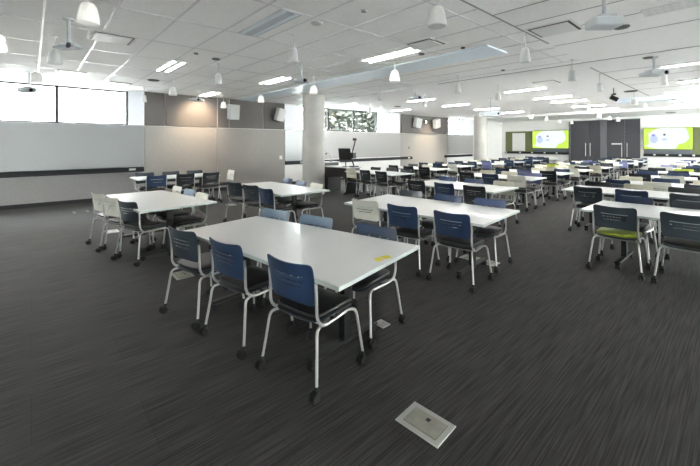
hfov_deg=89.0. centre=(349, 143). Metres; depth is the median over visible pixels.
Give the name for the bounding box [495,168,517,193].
chair
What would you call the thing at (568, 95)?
recessed light
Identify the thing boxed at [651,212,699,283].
chair
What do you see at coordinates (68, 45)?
ceiling projector
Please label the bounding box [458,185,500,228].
chair
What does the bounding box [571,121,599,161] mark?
door
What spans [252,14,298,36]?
diffuser
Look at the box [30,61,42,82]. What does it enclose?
speaker
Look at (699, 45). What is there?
trim
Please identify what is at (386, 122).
roller blind
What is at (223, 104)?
pendant lamp
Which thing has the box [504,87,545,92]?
recessed light
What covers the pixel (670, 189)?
chair
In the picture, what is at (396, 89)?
trim
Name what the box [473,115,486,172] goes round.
column
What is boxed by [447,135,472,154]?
whiteboard
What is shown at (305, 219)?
chair
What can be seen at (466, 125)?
roller blind
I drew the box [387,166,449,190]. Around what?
conference table
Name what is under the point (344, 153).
monitor
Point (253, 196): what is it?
chair
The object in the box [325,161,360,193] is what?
desk
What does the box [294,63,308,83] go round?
ceiling projector
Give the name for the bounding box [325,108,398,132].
window
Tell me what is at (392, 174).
conference table
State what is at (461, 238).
chair
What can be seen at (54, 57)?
pendant lamp
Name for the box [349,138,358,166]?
camera
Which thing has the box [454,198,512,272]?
chair
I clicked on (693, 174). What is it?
conference table
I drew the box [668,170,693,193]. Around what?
chair
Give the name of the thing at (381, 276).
chair
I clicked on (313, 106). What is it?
column
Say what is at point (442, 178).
chair
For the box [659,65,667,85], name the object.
speaker
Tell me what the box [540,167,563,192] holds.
chair
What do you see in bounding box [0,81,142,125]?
window
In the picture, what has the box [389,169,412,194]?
chair
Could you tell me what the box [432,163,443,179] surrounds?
chair
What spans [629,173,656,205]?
chair
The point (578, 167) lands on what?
chair
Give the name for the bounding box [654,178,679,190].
chair
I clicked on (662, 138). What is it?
wall screen
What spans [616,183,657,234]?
chair
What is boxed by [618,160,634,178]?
chair
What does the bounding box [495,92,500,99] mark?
speaker
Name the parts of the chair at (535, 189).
seat, backrest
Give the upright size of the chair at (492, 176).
0.822 m
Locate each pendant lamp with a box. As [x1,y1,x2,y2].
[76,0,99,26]
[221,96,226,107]
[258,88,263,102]
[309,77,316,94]
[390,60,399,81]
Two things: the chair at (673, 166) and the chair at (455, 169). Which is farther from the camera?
the chair at (455, 169)
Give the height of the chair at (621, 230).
0.822 m
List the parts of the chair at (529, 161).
backrest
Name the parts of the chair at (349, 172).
backrest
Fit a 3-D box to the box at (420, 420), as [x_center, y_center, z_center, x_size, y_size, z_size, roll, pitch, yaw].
[0.425,1.575,2.010,0.276,0.008,0.200,0,0,44]
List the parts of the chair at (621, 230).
leg, frame, leg, backrest, seat, leg, frame, leg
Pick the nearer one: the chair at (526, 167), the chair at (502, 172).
the chair at (502, 172)
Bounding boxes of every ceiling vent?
[86,29,137,45]
[405,37,448,49]
[524,19,584,37]
[531,80,561,84]
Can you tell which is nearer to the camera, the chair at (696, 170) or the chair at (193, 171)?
the chair at (193, 171)
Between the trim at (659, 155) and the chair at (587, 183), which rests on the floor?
the chair at (587, 183)
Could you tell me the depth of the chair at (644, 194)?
5.79 m
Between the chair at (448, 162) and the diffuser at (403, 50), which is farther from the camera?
the chair at (448, 162)
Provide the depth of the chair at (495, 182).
7.08 m
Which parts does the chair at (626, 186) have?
backrest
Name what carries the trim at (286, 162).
attached to the wall at (494, 131)
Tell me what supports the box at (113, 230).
on the floor
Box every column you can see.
[302,93,324,194]
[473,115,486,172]
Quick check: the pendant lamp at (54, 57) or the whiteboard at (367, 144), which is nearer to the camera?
the pendant lamp at (54, 57)
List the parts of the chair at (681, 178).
backrest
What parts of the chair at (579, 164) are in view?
backrest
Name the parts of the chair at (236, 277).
leg, frame, backrest, seat, leg, frame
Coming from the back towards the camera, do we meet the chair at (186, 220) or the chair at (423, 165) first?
the chair at (423, 165)
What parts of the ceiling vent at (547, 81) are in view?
plate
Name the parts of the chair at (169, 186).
backrest, seat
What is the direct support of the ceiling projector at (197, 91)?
hanging from the ceiling
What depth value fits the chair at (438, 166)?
12.26 m
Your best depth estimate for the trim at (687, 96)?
11.33 m
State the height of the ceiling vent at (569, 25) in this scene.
0.021 m
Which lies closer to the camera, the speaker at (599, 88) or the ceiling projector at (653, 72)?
the ceiling projector at (653, 72)
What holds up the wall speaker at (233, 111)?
attached to the wall at (494, 131)
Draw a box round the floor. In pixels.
[0,166,699,465]
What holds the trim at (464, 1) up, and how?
attached to the ceiling
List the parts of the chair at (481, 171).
backrest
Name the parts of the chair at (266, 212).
backrest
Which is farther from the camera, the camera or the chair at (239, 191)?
the camera
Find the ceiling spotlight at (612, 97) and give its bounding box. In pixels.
[609,88,618,101]
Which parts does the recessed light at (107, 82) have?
plate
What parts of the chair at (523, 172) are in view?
backrest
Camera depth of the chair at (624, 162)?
15.21 m
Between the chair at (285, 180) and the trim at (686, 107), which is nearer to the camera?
the chair at (285, 180)
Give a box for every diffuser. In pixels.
[0,36,5,51]
[157,61,173,70]
[166,63,184,71]
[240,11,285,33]
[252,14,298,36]
[363,49,412,60]
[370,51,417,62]
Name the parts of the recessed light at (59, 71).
plate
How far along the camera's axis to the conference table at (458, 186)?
7.04 m
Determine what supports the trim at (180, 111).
attached to the wall at (494, 131)
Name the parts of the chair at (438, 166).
backrest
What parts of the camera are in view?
arm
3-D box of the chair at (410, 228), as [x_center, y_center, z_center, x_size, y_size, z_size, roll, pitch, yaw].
[0.779,1.169,4.565,0.568,0.822,0.549,0,0,41]
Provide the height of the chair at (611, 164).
0.822 m
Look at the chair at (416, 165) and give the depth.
13.19 m
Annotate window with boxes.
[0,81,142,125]
[285,105,301,129]
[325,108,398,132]
[447,118,472,134]
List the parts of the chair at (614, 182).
backrest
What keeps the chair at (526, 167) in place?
on the floor
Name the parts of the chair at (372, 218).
frame, backrest, seat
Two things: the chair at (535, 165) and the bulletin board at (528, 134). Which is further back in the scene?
the bulletin board at (528, 134)
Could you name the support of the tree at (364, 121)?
on the ground
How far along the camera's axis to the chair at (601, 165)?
13.07 m
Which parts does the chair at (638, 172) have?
backrest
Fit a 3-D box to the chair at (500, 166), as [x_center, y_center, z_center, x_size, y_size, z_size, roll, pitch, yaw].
[6.270,1.169,15.220,0.549,0.822,0.568,0,0,-39]
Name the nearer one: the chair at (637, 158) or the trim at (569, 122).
the chair at (637, 158)
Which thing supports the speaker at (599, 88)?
hanging from the ceiling
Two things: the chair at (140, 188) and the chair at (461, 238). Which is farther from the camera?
the chair at (140, 188)
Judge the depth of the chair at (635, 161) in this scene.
16.61 m
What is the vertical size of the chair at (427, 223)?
0.822 m
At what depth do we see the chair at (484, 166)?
14.59 m
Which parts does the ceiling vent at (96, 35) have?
plate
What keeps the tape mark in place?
on the conference table at (338, 260)
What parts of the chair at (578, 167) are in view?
backrest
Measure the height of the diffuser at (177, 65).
0.006 m
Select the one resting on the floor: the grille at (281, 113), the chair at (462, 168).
the chair at (462, 168)
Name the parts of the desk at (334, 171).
leg, drawer, leg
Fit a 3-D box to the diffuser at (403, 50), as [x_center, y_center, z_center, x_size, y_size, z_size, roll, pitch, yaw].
[0.619,-1.514,6.124,0.050,0.006,1.110,0,0,-42]
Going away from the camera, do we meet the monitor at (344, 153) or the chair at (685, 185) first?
the chair at (685, 185)
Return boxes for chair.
[85,192,140,249]
[95,196,155,257]
[111,200,173,266]
[134,172,157,191]
[143,175,166,190]
[146,186,182,240]
[151,188,199,244]
[159,226,244,330]
[161,192,210,257]
[162,171,182,188]
[170,173,195,195]
[187,170,210,199]
[195,172,222,202]
[199,237,294,359]
[211,170,235,200]
[223,182,260,221]
[223,208,295,302]
[241,184,278,218]
[255,253,365,404]
[258,187,296,222]
[261,214,337,305]
[268,178,292,217]
[276,180,307,218]
[288,183,325,227]
[317,223,406,348]
[343,168,368,196]
[351,198,398,241]
[357,170,382,197]
[359,167,382,194]
[374,168,398,194]
[374,171,398,195]
[382,190,427,244]
[386,165,406,188]
[387,203,440,276]
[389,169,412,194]
[400,164,418,180]
[401,166,420,188]
[407,180,433,219]
[413,164,432,186]
[414,194,467,261]
[417,167,436,192]
[426,210,493,293]
[428,165,447,189]
[430,176,456,195]
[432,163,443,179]
[434,182,465,203]
[441,162,457,175]
[446,164,458,180]
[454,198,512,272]
[455,161,470,177]
[455,163,471,176]
[456,178,482,200]
[458,172,474,194]
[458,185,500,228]
[467,161,481,171]
[470,170,496,197]
[482,162,492,180]
[482,173,509,207]
[488,161,503,173]
[490,180,518,226]
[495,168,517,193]
[498,171,520,204]
[504,160,513,168]
[506,175,536,211]
[510,158,521,166]
[512,166,524,193]
[514,159,523,165]
[514,172,545,207]
[515,169,540,198]
[522,166,542,189]
[523,159,533,165]
[527,164,549,188]
[530,167,548,195]
[532,158,540,164]
[536,170,565,200]
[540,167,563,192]
[541,157,548,164]
[546,169,572,198]
[548,157,556,163]
[548,165,568,189]
[560,168,584,193]
[563,164,584,185]
[568,186,611,230]
[569,166,589,191]
[570,163,588,184]
[575,181,611,223]
[585,165,605,180]
[586,204,650,280]
[591,164,609,181]
[598,163,616,181]
[600,195,660,265]
[601,179,629,215]
[602,162,619,180]
[612,176,642,200]
[613,161,630,178]
[614,189,657,243]
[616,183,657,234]
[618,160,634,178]
[625,160,639,174]
[628,159,642,174]
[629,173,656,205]
[636,158,647,169]
[637,171,658,204]
[638,181,674,224]
[639,169,658,175]
[648,167,665,170]
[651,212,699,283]
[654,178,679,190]
[656,166,673,170]
[657,175,685,205]
[659,200,699,267]
[661,165,676,167]
[661,187,699,236]
[662,172,689,205]
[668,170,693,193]
[668,193,699,209]
[669,164,684,167]
[674,169,693,183]
[681,167,699,172]
[684,184,699,193]
[693,180,699,184]
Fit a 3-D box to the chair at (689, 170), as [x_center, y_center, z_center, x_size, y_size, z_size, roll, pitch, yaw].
[9.825,1.169,10.516,0.549,0.822,0.568,0,0,-39]
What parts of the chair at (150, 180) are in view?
seat, backrest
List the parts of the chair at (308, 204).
seat, frame, backrest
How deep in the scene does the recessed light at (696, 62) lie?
6.90 m
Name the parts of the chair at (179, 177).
backrest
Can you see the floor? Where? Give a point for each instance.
(552, 360)
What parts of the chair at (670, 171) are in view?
backrest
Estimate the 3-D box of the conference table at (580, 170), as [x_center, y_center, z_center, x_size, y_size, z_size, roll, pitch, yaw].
[6.886,1.215,11.948,1.000,0.730,1.940,0,0,-42]
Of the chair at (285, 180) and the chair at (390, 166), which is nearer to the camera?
the chair at (285, 180)
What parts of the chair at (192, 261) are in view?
leg, frame, backrest, leg, seat, frame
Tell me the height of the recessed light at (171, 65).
0.018 m
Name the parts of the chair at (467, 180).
backrest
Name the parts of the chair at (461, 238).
leg, frame, backrest, seat, leg, frame, leg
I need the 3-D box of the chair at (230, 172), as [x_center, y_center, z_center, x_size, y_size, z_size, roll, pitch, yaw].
[-3.570,1.169,10.083,0.549,0.822,0.568,0,0,-42]
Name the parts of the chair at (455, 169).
backrest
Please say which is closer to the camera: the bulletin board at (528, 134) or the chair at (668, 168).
the chair at (668, 168)
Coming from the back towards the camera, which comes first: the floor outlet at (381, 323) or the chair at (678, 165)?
the chair at (678, 165)
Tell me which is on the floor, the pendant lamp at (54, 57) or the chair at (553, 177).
the chair at (553, 177)
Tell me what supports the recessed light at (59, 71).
in the ceiling
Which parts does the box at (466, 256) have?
lid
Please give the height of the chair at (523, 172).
0.822 m
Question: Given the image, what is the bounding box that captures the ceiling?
[0,0,699,121]
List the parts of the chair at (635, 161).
backrest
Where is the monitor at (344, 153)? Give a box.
[338,148,350,166]
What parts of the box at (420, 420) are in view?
lid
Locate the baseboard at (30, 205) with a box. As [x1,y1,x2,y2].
[0,165,493,209]
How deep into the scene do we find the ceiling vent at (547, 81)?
8.80 m
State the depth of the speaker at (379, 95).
9.44 m
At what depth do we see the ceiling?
5.73 m
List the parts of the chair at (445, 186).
backrest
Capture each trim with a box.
[0,0,575,103]
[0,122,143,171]
[0,167,143,177]
[0,171,143,205]
[144,92,164,125]
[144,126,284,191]
[165,93,216,127]
[217,98,217,186]
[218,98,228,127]
[229,99,262,128]
[236,45,506,100]
[263,102,284,129]
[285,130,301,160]
[285,161,301,164]
[296,89,404,104]
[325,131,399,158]
[325,156,412,161]
[400,114,448,133]
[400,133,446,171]
[440,45,699,83]
[444,154,472,156]
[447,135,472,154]
[460,0,699,95]
[468,105,699,119]
[505,151,568,154]
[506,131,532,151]
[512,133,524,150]
[533,148,568,151]
[569,122,570,161]
[573,118,640,121]
[600,121,606,157]
[616,92,699,103]
[643,154,699,156]
[644,149,692,153]
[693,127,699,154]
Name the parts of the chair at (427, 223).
seat, backrest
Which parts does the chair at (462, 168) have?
backrest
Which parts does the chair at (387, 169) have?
backrest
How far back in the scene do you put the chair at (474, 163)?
15.07 m
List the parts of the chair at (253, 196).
backrest, seat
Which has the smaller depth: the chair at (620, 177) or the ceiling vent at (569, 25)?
the ceiling vent at (569, 25)
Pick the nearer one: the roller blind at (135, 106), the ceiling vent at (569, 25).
the ceiling vent at (569, 25)
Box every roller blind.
[128,91,142,124]
[285,105,295,129]
[377,112,398,132]
[461,119,472,134]
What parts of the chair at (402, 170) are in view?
seat, backrest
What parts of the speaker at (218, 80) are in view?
lamp shade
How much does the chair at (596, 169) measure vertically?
0.822 m
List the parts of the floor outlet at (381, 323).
lid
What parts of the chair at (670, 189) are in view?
backrest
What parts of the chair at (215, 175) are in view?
seat, backrest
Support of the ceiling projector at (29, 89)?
hanging from the ceiling
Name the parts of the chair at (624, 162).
backrest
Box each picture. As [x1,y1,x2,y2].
[537,137,542,142]
[650,135,657,142]
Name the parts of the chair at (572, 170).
backrest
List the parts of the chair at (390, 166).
backrest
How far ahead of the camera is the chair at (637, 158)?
18.74 m
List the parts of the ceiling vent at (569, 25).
plate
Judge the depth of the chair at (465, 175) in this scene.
9.45 m
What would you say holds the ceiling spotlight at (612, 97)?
hanging from the ceiling
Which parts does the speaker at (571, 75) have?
lamp shade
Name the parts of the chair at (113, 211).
leg, backrest, leg, seat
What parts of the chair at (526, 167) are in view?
backrest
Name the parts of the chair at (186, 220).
seat, frame, backrest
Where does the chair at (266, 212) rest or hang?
on the floor
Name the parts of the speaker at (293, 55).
lamp shade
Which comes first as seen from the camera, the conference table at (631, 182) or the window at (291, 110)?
the conference table at (631, 182)
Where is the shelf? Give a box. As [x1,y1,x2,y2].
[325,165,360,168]
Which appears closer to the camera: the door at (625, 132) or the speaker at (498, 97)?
the speaker at (498, 97)
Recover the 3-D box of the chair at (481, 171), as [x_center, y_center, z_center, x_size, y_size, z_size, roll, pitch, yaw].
[3.759,1.169,10.013,0.549,0.822,0.568,0,0,-42]
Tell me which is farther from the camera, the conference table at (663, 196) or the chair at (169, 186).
the chair at (169, 186)
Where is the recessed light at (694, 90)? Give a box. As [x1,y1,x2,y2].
[665,90,699,93]
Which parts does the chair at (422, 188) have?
backrest, seat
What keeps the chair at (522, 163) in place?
on the floor
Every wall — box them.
[0,79,501,180]
[502,113,699,169]
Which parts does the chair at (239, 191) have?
backrest, seat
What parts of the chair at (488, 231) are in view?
seat, backrest, leg, frame, leg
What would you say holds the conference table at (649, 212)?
on the floor
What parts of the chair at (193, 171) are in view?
backrest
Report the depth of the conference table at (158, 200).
5.22 m
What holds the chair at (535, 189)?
on the floor
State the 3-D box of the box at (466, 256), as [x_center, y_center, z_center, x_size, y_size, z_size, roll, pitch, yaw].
[1.746,1.575,4.820,0.200,0.008,0.500,0,0,-42]
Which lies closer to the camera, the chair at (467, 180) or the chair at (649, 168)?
the chair at (467, 180)
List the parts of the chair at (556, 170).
backrest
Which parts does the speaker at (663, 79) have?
lamp shade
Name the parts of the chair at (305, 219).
backrest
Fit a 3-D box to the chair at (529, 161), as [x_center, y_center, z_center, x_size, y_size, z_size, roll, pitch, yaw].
[9.081,1.169,18.003,0.549,0.822,0.568,0,0,-43]
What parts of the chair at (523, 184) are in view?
backrest, seat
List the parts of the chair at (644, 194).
backrest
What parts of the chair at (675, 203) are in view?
backrest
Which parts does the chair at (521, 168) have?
backrest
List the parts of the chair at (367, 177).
backrest, seat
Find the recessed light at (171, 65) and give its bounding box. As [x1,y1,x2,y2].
[156,60,186,71]
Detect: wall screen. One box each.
[532,130,568,148]
[643,127,693,149]
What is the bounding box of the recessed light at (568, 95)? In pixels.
[535,95,572,98]
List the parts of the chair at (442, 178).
backrest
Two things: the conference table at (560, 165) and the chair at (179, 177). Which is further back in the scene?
the conference table at (560, 165)
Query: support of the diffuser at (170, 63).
attached to the recessed light at (171, 65)
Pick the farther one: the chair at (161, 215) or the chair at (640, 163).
the chair at (640, 163)
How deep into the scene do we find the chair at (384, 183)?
9.75 m
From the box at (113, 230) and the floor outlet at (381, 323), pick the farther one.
the box at (113, 230)
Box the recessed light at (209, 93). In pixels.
[198,92,220,96]
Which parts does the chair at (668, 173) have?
backrest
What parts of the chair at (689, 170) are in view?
backrest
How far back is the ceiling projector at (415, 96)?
10.12 m
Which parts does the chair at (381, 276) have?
seat, leg, backrest, frame, leg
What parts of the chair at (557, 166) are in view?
backrest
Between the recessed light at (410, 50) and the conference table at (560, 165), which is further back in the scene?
the conference table at (560, 165)
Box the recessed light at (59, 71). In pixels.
[54,69,88,75]
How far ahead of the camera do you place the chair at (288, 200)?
7.03 m
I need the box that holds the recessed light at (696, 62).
[659,62,699,67]
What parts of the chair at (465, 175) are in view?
backrest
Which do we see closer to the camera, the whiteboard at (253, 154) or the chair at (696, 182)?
the chair at (696, 182)
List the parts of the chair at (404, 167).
backrest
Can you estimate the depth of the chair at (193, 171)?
10.00 m
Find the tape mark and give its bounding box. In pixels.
[379,255,391,258]
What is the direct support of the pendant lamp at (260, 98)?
hanging from the ceiling
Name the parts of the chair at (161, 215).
seat, backrest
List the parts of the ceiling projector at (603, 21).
mounting plate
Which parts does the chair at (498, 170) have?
backrest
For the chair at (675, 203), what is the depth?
4.70 m
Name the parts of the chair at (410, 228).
backrest, seat, leg, frame, leg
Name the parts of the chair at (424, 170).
backrest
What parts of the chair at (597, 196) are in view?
seat, backrest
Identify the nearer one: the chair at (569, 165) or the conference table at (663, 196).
the conference table at (663, 196)
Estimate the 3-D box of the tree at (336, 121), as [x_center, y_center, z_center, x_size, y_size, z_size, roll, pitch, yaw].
[-0.963,-0.755,20.010,3.165,5.680,3.116,0,0,-42]
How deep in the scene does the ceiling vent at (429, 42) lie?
5.37 m
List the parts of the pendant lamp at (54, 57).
lamp shade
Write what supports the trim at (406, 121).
attached to the wall at (494, 131)
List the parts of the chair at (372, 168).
backrest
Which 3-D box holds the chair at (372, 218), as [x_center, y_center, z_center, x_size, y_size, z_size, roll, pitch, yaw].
[0.330,1.169,4.985,0.568,0.822,0.549,0,0,38]
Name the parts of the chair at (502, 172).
backrest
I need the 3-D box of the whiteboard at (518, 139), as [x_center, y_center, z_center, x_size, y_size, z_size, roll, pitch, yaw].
[11.732,-0.100,24.768,0.014,1.240,0.867,0,0,-42]
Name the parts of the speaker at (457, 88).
lamp shade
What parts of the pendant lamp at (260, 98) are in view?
lamp shade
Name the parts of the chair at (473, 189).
backrest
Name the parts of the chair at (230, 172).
seat, backrest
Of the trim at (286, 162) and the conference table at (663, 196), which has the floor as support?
the conference table at (663, 196)
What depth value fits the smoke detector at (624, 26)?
4.63 m
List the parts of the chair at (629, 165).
backrest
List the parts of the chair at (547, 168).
backrest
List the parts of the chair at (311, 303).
leg, frame, backrest, seat, leg, frame, leg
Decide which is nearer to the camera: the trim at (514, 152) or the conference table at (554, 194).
the conference table at (554, 194)
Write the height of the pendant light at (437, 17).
0.389 m
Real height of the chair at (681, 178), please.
0.822 m
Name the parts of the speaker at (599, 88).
lamp shade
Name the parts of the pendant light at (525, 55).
stem, lamp shade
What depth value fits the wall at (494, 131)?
17.15 m
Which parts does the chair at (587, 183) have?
backrest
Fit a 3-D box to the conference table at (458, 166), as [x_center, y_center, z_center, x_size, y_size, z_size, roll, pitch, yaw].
[3.769,1.215,14.081,1.000,0.730,1.940,0,0,-43]
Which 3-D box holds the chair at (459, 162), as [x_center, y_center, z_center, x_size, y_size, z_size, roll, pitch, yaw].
[4.937,1.169,15.739,0.549,0.822,0.568,0,0,-38]
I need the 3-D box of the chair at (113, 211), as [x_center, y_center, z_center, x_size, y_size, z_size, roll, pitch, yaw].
[-3.302,1.169,5.250,0.568,0.822,0.549,0,0,29]
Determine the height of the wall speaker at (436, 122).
0.581 m
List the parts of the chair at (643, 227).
seat, backrest, leg, frame, leg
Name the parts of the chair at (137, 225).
leg, frame, backrest, leg, seat, frame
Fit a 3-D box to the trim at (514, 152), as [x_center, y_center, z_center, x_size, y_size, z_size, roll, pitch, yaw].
[12.429,0.630,23.918,0.109,0.140,4.043,0,0,-42]
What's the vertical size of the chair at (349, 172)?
0.822 m
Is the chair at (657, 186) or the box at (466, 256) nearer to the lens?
the box at (466, 256)
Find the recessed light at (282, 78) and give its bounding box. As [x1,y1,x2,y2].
[260,76,291,83]
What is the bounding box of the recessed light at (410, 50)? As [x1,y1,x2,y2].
[360,47,421,62]
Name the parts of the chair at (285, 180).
backrest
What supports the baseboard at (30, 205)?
attached to the wall at (494, 131)
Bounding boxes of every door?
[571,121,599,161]
[607,119,639,170]
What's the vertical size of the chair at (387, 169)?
0.822 m
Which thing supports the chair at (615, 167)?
on the floor
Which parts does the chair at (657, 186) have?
backrest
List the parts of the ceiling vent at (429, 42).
plate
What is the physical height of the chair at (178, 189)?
0.822 m
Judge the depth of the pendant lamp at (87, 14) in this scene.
3.33 m
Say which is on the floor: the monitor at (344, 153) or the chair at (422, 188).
the chair at (422, 188)
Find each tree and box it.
[325,109,358,130]
[354,112,374,131]
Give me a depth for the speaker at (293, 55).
4.96 m
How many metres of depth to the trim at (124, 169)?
9.22 m
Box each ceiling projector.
[17,71,40,93]
[52,17,83,50]
[189,90,203,100]
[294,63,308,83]
[409,90,421,98]
[479,98,501,116]
[585,0,623,29]
[639,56,669,76]
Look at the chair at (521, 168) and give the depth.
11.61 m
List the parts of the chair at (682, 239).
leg, frame, leg, backrest, seat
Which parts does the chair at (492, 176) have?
backrest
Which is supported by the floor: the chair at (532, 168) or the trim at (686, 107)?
the chair at (532, 168)
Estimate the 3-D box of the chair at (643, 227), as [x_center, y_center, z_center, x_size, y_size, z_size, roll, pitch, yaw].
[3.890,1.169,4.952,0.549,0.822,0.568,0,0,-40]
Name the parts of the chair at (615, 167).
backrest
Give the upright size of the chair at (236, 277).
0.822 m
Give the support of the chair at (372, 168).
on the floor
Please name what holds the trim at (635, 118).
attached to the wall at (677, 120)
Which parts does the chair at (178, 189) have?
backrest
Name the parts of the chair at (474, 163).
backrest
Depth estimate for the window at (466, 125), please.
22.45 m
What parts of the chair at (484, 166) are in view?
backrest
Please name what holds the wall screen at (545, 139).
attached to the wall at (677, 120)
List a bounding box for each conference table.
[105,190,216,260]
[130,173,220,191]
[184,216,419,371]
[242,182,329,224]
[344,169,414,195]
[344,194,519,279]
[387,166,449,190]
[405,180,518,222]
[418,164,472,181]
[456,173,546,208]
[463,162,503,171]
[494,169,573,198]
[533,167,592,192]
[560,165,612,181]
[561,185,699,230]
[580,200,699,268]
[588,161,635,177]
[602,179,693,189]
[626,175,697,183]
[635,171,699,177]
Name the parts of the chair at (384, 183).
backrest, seat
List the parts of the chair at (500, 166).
backrest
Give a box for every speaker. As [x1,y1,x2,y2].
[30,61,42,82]
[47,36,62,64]
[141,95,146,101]
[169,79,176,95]
[214,63,221,84]
[227,104,239,119]
[274,108,285,121]
[289,34,297,62]
[377,86,382,100]
[413,118,421,127]
[422,94,426,106]
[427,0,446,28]
[433,119,440,128]
[455,76,460,92]
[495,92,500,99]
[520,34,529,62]
[568,59,575,80]
[596,74,602,91]
[630,98,637,104]
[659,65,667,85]
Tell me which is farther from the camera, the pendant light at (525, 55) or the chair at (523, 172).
the chair at (523, 172)
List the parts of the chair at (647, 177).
backrest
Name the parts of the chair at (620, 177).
backrest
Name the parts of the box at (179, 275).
lid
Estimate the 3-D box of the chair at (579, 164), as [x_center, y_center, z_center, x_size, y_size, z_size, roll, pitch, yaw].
[8.743,1.169,13.515,0.549,0.822,0.568,0,0,-41]
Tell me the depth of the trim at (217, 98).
11.86 m
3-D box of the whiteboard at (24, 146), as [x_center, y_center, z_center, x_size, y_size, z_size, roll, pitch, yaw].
[-9.199,0.080,7.630,8.452,1.200,0.020,0,0,-42]
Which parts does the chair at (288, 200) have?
seat, backrest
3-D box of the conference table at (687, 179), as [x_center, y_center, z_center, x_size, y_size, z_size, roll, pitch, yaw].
[8.075,1.215,8.821,1.000,0.730,1.940,0,0,-43]
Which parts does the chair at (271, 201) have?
backrest, seat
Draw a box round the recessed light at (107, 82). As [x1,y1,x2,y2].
[105,81,132,85]
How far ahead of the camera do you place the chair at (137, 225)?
4.76 m
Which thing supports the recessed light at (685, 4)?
in the ceiling
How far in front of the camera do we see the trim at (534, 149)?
23.27 m
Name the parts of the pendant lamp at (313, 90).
lamp shade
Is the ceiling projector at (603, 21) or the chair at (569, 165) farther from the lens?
the chair at (569, 165)
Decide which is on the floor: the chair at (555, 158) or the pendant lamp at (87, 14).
the chair at (555, 158)
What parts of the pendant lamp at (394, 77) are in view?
lamp shade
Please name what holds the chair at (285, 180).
on the floor
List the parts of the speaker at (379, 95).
lamp shade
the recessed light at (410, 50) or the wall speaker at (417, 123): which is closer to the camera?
the recessed light at (410, 50)
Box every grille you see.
[230,105,239,118]
[277,109,285,120]
[417,118,421,127]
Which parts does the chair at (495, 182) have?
seat, backrest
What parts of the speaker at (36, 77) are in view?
lamp shade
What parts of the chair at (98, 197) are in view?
leg, backrest, leg, seat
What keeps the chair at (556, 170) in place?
on the floor
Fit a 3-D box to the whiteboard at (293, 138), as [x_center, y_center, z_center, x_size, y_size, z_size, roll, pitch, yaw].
[-2.125,0.083,13.962,0.990,1.195,0.020,0,0,-42]
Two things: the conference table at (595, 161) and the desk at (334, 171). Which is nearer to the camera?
the desk at (334, 171)
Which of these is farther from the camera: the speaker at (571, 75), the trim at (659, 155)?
the trim at (659, 155)
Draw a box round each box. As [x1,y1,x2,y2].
[72,210,88,213]
[107,229,118,233]
[172,271,194,279]
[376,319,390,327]
[395,402,455,448]
[459,254,499,266]
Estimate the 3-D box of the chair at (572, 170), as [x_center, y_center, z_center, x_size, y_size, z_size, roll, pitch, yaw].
[7.051,1.169,11.255,0.549,0.822,0.568,0,0,-41]
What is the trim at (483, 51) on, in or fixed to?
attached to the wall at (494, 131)
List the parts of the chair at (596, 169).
backrest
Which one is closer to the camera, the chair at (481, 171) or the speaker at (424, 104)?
the chair at (481, 171)
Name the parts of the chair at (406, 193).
backrest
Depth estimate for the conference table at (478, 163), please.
15.13 m
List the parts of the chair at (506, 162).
backrest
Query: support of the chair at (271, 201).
on the floor
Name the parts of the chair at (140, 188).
backrest, seat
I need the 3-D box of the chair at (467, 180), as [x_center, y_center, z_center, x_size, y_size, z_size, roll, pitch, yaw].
[2.508,1.169,7.526,0.549,0.822,0.568,0,0,-41]
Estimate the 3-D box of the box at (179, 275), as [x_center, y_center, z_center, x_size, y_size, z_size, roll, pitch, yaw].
[-2.013,1.575,4.277,0.200,0.008,0.276,0,0,-42]
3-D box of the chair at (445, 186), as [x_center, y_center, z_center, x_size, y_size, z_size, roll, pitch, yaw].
[1.971,1.169,7.041,0.549,0.822,0.568,0,0,-44]
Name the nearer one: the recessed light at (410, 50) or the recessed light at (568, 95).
the recessed light at (410, 50)
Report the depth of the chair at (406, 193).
5.70 m
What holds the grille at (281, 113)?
attached to the wall speaker at (280, 113)
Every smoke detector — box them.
[311,21,321,25]
[614,24,629,29]
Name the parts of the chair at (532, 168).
backrest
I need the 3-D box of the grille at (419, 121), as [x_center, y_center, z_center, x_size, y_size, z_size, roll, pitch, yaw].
[3.601,-1.055,18.440,0.430,0.489,0.061,0,0,-42]
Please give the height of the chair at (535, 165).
0.822 m
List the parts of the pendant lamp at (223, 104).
lamp shade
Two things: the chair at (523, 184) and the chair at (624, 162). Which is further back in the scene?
the chair at (624, 162)
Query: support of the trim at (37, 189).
attached to the wall at (494, 131)
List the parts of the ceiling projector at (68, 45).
mounting plate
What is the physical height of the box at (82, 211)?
0.008 m
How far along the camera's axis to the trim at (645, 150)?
18.92 m
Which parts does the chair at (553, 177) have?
backrest, seat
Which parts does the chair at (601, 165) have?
backrest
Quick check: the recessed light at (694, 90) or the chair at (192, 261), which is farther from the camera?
the recessed light at (694, 90)
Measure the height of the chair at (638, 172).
0.822 m

